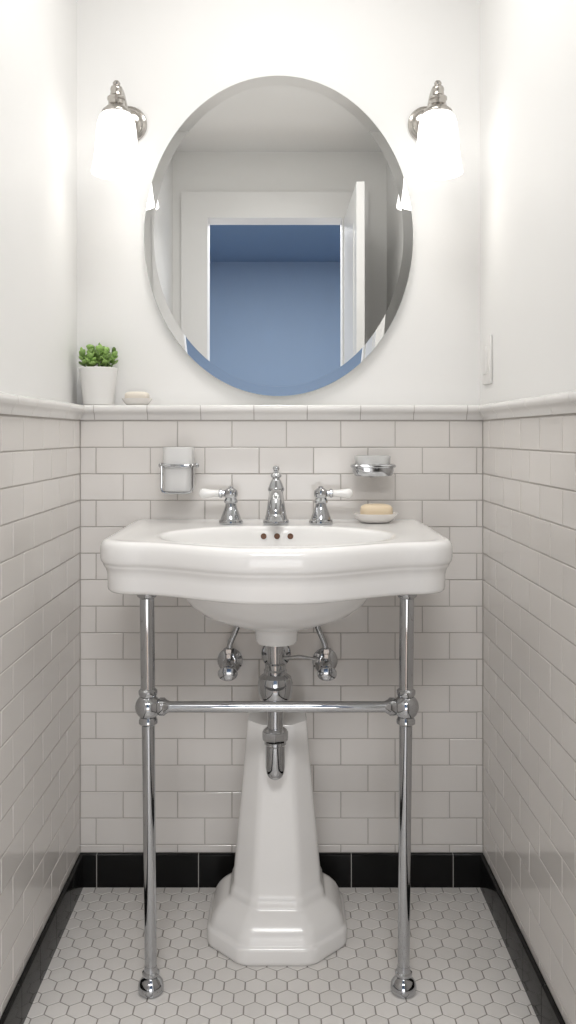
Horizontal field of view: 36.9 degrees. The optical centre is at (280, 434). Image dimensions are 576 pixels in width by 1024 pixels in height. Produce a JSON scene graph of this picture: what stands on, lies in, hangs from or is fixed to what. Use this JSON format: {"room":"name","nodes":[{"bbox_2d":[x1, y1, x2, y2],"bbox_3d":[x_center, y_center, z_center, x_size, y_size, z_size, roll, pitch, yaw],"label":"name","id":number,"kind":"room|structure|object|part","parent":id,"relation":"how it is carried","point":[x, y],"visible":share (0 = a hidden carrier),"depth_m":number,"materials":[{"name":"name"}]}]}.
{"room":"bathroom","nodes":[
{"label":"bathroom","id":0,"kind":"room"},
{"bbox_2d":[0,0,79,1017],"bbox_3d":[-0.503,-0.127,1.208,0.029,2.450,1.965,0,0,0],"label":"wall","id":1,"kind":"structure","parent":0,"point":[40,456],"depth_m":1.76,"materials":[{"name":"white paint"}]},
{"bbox_2d":[0,855,82,1023],"bbox_3d":[-0.484,1.058,1.158,0.010,0.081,1.866,0,0,0],"label":"baseboard","id":2,"kind":"structure","parent":1,"relation":"attached to","point":[16,1011],"depth_m":1.75,"materials":[{"name":"black tile"}]},
{"bbox_2d":[0,392,84,419],"bbox_3d":[-0.483,-0.055,1.165,0.019,0.036,1.880,0,0,0],"label":"trim","id":3,"kind":"structure","parent":1,"relation":"attached to","point":[11,404],"depth_m":1.70,"materials":[{"name":"tile"}]},
{"bbox_2d":[77,0,482,852],"bbox_3d":[-0.006,-0.127,2.146,1.022,2.450,0.089,0,0,0],"label":"wall","id":4,"kind":"structure","parent":0,"point":[168,58],"depth_m":2.10,"materials":[{"name":"white paint"}]},
{"bbox_2d":[91,80,146,180],"bbox_3d":[-0.386,-0.724,2.078,0.116,0.219,0.222,0,0,0],"label":"wall sconce","id":5,"kind":"object","parent":4,"relation":"attached to","point":[120,126],"visible":1,"depth_m":1.99,"materials":[{"name":"white glass"}]},
{"bbox_3d":[-0.386,-0.686,2.025,0.116,0.144,0.116,0,0,0],"label":"lamp shade","id":6,"kind":"part","parent":5,"relation":"part of","materials":[{"name":"white glass"}]},
{"bbox_2d":[158,463,198,493],"bbox_3d":[-0.242,0.096,2.053,0.097,0.086,0.096,0,0,0],"label":"holder","id":7,"kind":"object","parent":4,"relation":"attached to","point":[161,465],"visible":0.84,"depth_m":2.01,"materials":[{"name":"silver metal"}]},
{"bbox_2d":[163,447,193,491],"bbox_3d":[-0.242,0.081,2.049,0.071,0.104,0.071,0,0,0],"label":"tumbler","id":8,"kind":"object","parent":7,"relation":"in","point":[174,479],"visible":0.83,"depth_m":2.02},
{"bbox_2d":[217,626,242,680],"bbox_3d":[-0.121,0.440,2.050,0.068,0.280,0.104,0,0,0],"label":"shutoff valve","id":9,"kind":"object","parent":4,"relation":"attached to","point":[230,660],"visible":0.71,"depth_m":2.04,"materials":[{"name":"silver metal"}]},
{"bbox_3d":[-0.124,0.555,2.007,0.047,0.034,0.018,0,0,0],"label":"handle","id":10,"kind":"part","parent":9,"relation":"part of","materials":[{"name":"silver metal"}]},
{"bbox_2d":[144,76,412,395],"bbox_3d":[-0.006,-0.501,2.180,0.677,0.807,0.018,0,0,0],"label":"oval mirror","id":11,"kind":"object","parent":4,"relation":"attached to","point":[279,239],"visible":1,"depth_m":2.17,"materials":[{"name":"silver mirror"}]},
{"bbox_2d":[80,853,482,887],"bbox_3d":[0.001,1.058,2.097,0.980,0.081,0.010,0,0,0],"label":"baseboard","id":12,"kind":"structure","parent":4,"relation":"attached to","point":[100,870],"depth_m":2.09,"materials":[{"name":"black tile"}]},
{"bbox_2d":[81,405,481,419],"bbox_3d":[0.001,-0.055,2.096,0.988,0.036,0.019,0,0,0],"label":"trim","id":13,"kind":"structure","parent":4,"relation":"attached to","point":[97,412],"depth_m":2.09,"materials":[{"name":"tile"}]},
{"bbox_2d":[312,626,337,680],"bbox_3d":[0.104,0.440,2.050,0.068,0.280,0.104,0,0,0],"label":"shutoff valve","id":14,"kind":"object","parent":4,"relation":"attached to","point":[325,663],"visible":0.76,"depth_m":2.04,"materials":[{"name":"silver metal"}]},
{"bbox_3d":[0.107,0.555,2.007,0.047,0.034,0.018,0,0,0],"label":"handle","id":15,"kind":"part","parent":14,"relation":"part of","materials":[{"name":"silver metal"}]},
{"bbox_2d":[350,464,395,476],"bbox_3d":[0.218,0.084,2.057,0.108,0.038,0.089,0,0,0],"label":"soap holder","id":16,"kind":"object","parent":4,"relation":"attached to","point":[358,470],"visible":0.94,"depth_m":2.02,"materials":[{"name":"silver metal"}]},
{"bbox_2d":[354,455,390,464],"bbox_3d":[0.217,0.071,2.053,0.085,0.044,0.061,0,0,0],"label":"soap dish","id":17,"kind":"object","parent":16,"relation":"in","point":[359,459],"visible":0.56,"depth_m":2.02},
{"bbox_2d":[352,468,393,476],"bbox_3d":[0.218,0.087,2.053,0.098,0.021,0.073,0,0,0],"label":"tray","id":18,"kind":"object","parent":16,"relation":"on","point":[369,472],"depth_m":2.02,"materials":[{"name":"silver metal"}]},
{"bbox_2d":[408,80,462,180],"bbox_3d":[0.368,-0.724,2.078,0.116,0.219,0.222,0,0,0],"label":"wall sconce","id":19,"kind":"object","parent":4,"relation":"attached to","point":[434,127],"visible":1,"depth_m":1.99,"materials":[{"name":"white glass"}]},
{"bbox_3d":[0.368,-0.686,2.025,0.116,0.144,0.116,0,0,0],"label":"lamp shade","id":20,"kind":"part","parent":19,"relation":"part of","materials":[{"name":"white glass"}]},
{"bbox_3d":[-0.006,-0.067,2.146,1.020,0.012,0.087,0,0,0],"label":"trim","id":21,"kind":"structure","parent":4,"relation":"attached to","visible":0},
{"bbox_2d":[79,342,117,404],"bbox_3d":[-0.453,-0.151,2.139,0.094,0.156,0.094,0,0,19],"label":"potted succulent","id":22,"kind":"object","parent":21,"relation":"on","point":[98,384],"visible":0.98,"depth_m":2.11,"materials":[{"name":"white ceramic"}]},
{"bbox_2d":[79,367,117,404],"bbox_3d":[-0.453,-0.120,2.139,0.094,0.092,0.094,0,0,0],"label":"pot","id":23,"kind":"object","parent":22,"relation":"attached to","point":[98,384],"depth_m":2.10,"materials":[{"name":"white ceramic"}]},
{"bbox_2d":[122,398,151,404],"bbox_3d":[-0.356,-0.082,2.135,0.076,0.017,0.060,0,0,0],"label":"soap dish","id":24,"kind":"object","parent":21,"relation":"on","point":[128,401],"visible":0.92,"depth_m":2.11,"materials":[{"name":"ceramic"}]},
{"bbox_2d":[125,391,149,397],"bbox_3d":[-0.356,-0.096,2.135,0.060,0.024,0.040,0,0,0],"label":"soap bar","id":25,"kind":"object","parent":24,"relation":"in","point":[134,394],"visible":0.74,"depth_m":2.12,"materials":[{"name":"beige wax"}]},
{"bbox_2d":[24,888,539,1023],"bbox_3d":[-0.006,1.099,1.101,1.022,0.001,2.007,0,0,0],"label":"floor","id":26,"kind":"structure","parent":0,"point":[462,967],"depth_m":1.76,"materials":[{"name":"tile"}]},
{"bbox_2d":[207,712,346,965],"bbox_3d":[-0.009,0.863,1.931,0.304,0.470,0.304,0,0,0],"label":"pedestal","id":27,"kind":"object","parent":26,"relation":"on","point":[277,906],"visible":0.97,"depth_m":1.85,"materials":[{"name":"ceramic"}]},
{"bbox_2d":[135,595,418,997],"bbox_3d":[-0.008,0.703,1.703,0.560,0.790,0.052,0,0,0],"label":"washstand","id":28,"kind":"object","parent":26,"relation":"on","point":[148,706],"visible":0.94,"depth_m":1.69,"materials":[{"name":"silver metal"}]},
{"bbox_3d":[-0.265,0.688,1.703,0.042,0.760,0.042,0,0,0],"label":"leg","id":29,"kind":"part","parent":28,"relation":"part of","materials":[{"name":"silver metal"}]},
{"bbox_2d":[100,519,452,646],"bbox_3d":[-0.009,0.318,1.821,0.698,0.226,0.556,0,0,0],"label":"washbasin","id":30,"kind":"object","parent":28,"relation":"on","point":[276,582],"visible":0.99,"depth_m":1.64,"materials":[{"name":"ceramic"}]},
{"bbox_2d":[199,466,352,524],"bbox_3d":[-0.012,0.139,1.962,0.359,0.135,0.165,0,0,0],"label":"faucet","id":31,"kind":"object","parent":30,"relation":"on","point":[276,512],"visible":1,"depth_m":2.00,"materials":[{"name":"silver metal"}]},
{"bbox_3d":[-0.167,0.136,2.013,0.048,0.022,0.022,0,0,0],"label":"lever","id":32,"kind":"part","parent":31,"relation":"part of","materials":[{"name":"ceramic"}]},
{"bbox_3d":[-0.117,0.162,2.013,0.057,0.088,0.057,0,0,0],"label":"handle","id":33,"kind":"part","parent":31,"relation":"part of","materials":[{"name":"silver metal"}]},
{"bbox_3d":[-0.011,0.153,2.013,0.062,0.107,0.062,0,0,0],"label":"spout","id":34,"kind":"part","parent":31,"relation":"part of","materials":[{"name":"silver metal"}]},
{"bbox_3d":[-0.011,0.155,1.947,0.033,0.068,0.136,0,0,0],"label":"spout","id":35,"kind":"part","parent":31,"relation":"part of","materials":[{"name":"silver metal"}]},
{"bbox_3d":[0.093,0.162,2.013,0.057,0.088,0.057,0,0,0],"label":"handle","id":36,"kind":"part","parent":31,"relation":"part of","materials":[{"name":"silver metal"}]},
{"bbox_3d":[0.143,0.136,2.013,0.048,0.022,0.022,0,0,0],"label":"lever","id":37,"kind":"part","parent":31,"relation":"part of","materials":[{"name":"ceramic"}]},
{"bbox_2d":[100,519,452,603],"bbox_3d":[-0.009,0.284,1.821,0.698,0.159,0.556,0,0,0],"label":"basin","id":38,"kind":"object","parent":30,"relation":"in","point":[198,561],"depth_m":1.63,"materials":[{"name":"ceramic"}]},
{"bbox_3d":[-0.009,0.361,1.774,0.424,0.139,0.297,0,0,0],"label":"bowl","id":39,"kind":"part","parent":30,"relation":"part of","materials":[{"name":"ceramic"}]},
{"bbox_2d":[258,646,315,779],"bbox_3d":[0.013,0.577,1.940,0.122,0.294,0.323,0,0,0],"label":"trap","id":40,"kind":"object","parent":30,"relation":"attached to","point":[275,684],"visible":0.87,"depth_m":1.80,"materials":[{"name":"silver metal"}]},
{"bbox_2d":[264,742,285,779],"bbox_3d":[-0.012,0.682,1.815,0.046,0.084,0.046,0,0,0],"label":"cup","id":41,"kind":"object","parent":40,"relation":"on","point":[275,751],"depth_m":1.80,"materials":[{"name":"silver metal"}]},
{"bbox_3d":[0.037,0.472,1.825,0.076,0.014,0.006,0,0,-15],"label":"pivot rod","id":42,"kind":"part","parent":40,"relation":"part of","materials":[{"name":"silver metal"}]},
{"bbox_2d":[353,512,397,522],"bbox_3d":[0.224,0.195,2.039,0.106,0.021,0.084,0,0,0],"label":"soap dish","id":43,"kind":"object","parent":30,"relation":"on","point":[364,518],"visible":0.89,"depth_m":2.01,"materials":[{"name":"ceramic"}]},
{"bbox_2d":[360,504,392,514],"bbox_3d":[0.226,0.180,2.039,0.076,0.035,0.050,0,0,0],"label":"soap bar","id":44,"kind":"object","parent":43,"relation":"in","point":[368,509],"visible":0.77,"depth_m":2.02,"materials":[{"name":"beige wax"}]},
{"bbox_3d":[0.248,0.688,1.703,0.042,0.760,0.042,0,0,0],"label":"leg","id":45,"kind":"part","parent":28,"relation":"part of","materials":[{"name":"silver metal"}]},
{"bbox_2d":[480,0,575,1023],"bbox_3d":[0.498,-0.127,1.208,0.014,2.450,1.965,0,0,0],"label":"wall","id":46,"kind":"structure","parent":0,"point":[528,47],"depth_m":1.71,"materials":[{"name":"white paint"}]},
{"bbox_2d":[483,335,491,384],"bbox_3d":[0.499,-0.181,2.097,0.011,0.117,0.076,0,0,0],"label":"light switch","id":47,"kind":"object","parent":46,"relation":"attached to","point":[487,341],"visible":1,"depth_m":2.08,"materials":[{"name":"plastic"}]},
{"bbox_2d":[480,855,564,1023],"bbox_3d":[0.487,1.058,1.158,0.010,0.081,1.866,0,0,0],"label":"baseboard","id":48,"kind":"structure","parent":46,"relation":"attached to","point":[545,1008],"depth_m":1.75,"materials":[{"name":"black tile"}]},
{"bbox_2d":[478,391,575,419],"bbox_3d":[0.486,-0.055,1.165,0.019,0.036,1.880,0,0,0],"label":"trim","id":49,"kind":"structure","parent":46,"relation":"attached to","point":[565,402],"depth_m":1.66,"materials":[{"name":"tile"}]}
]}

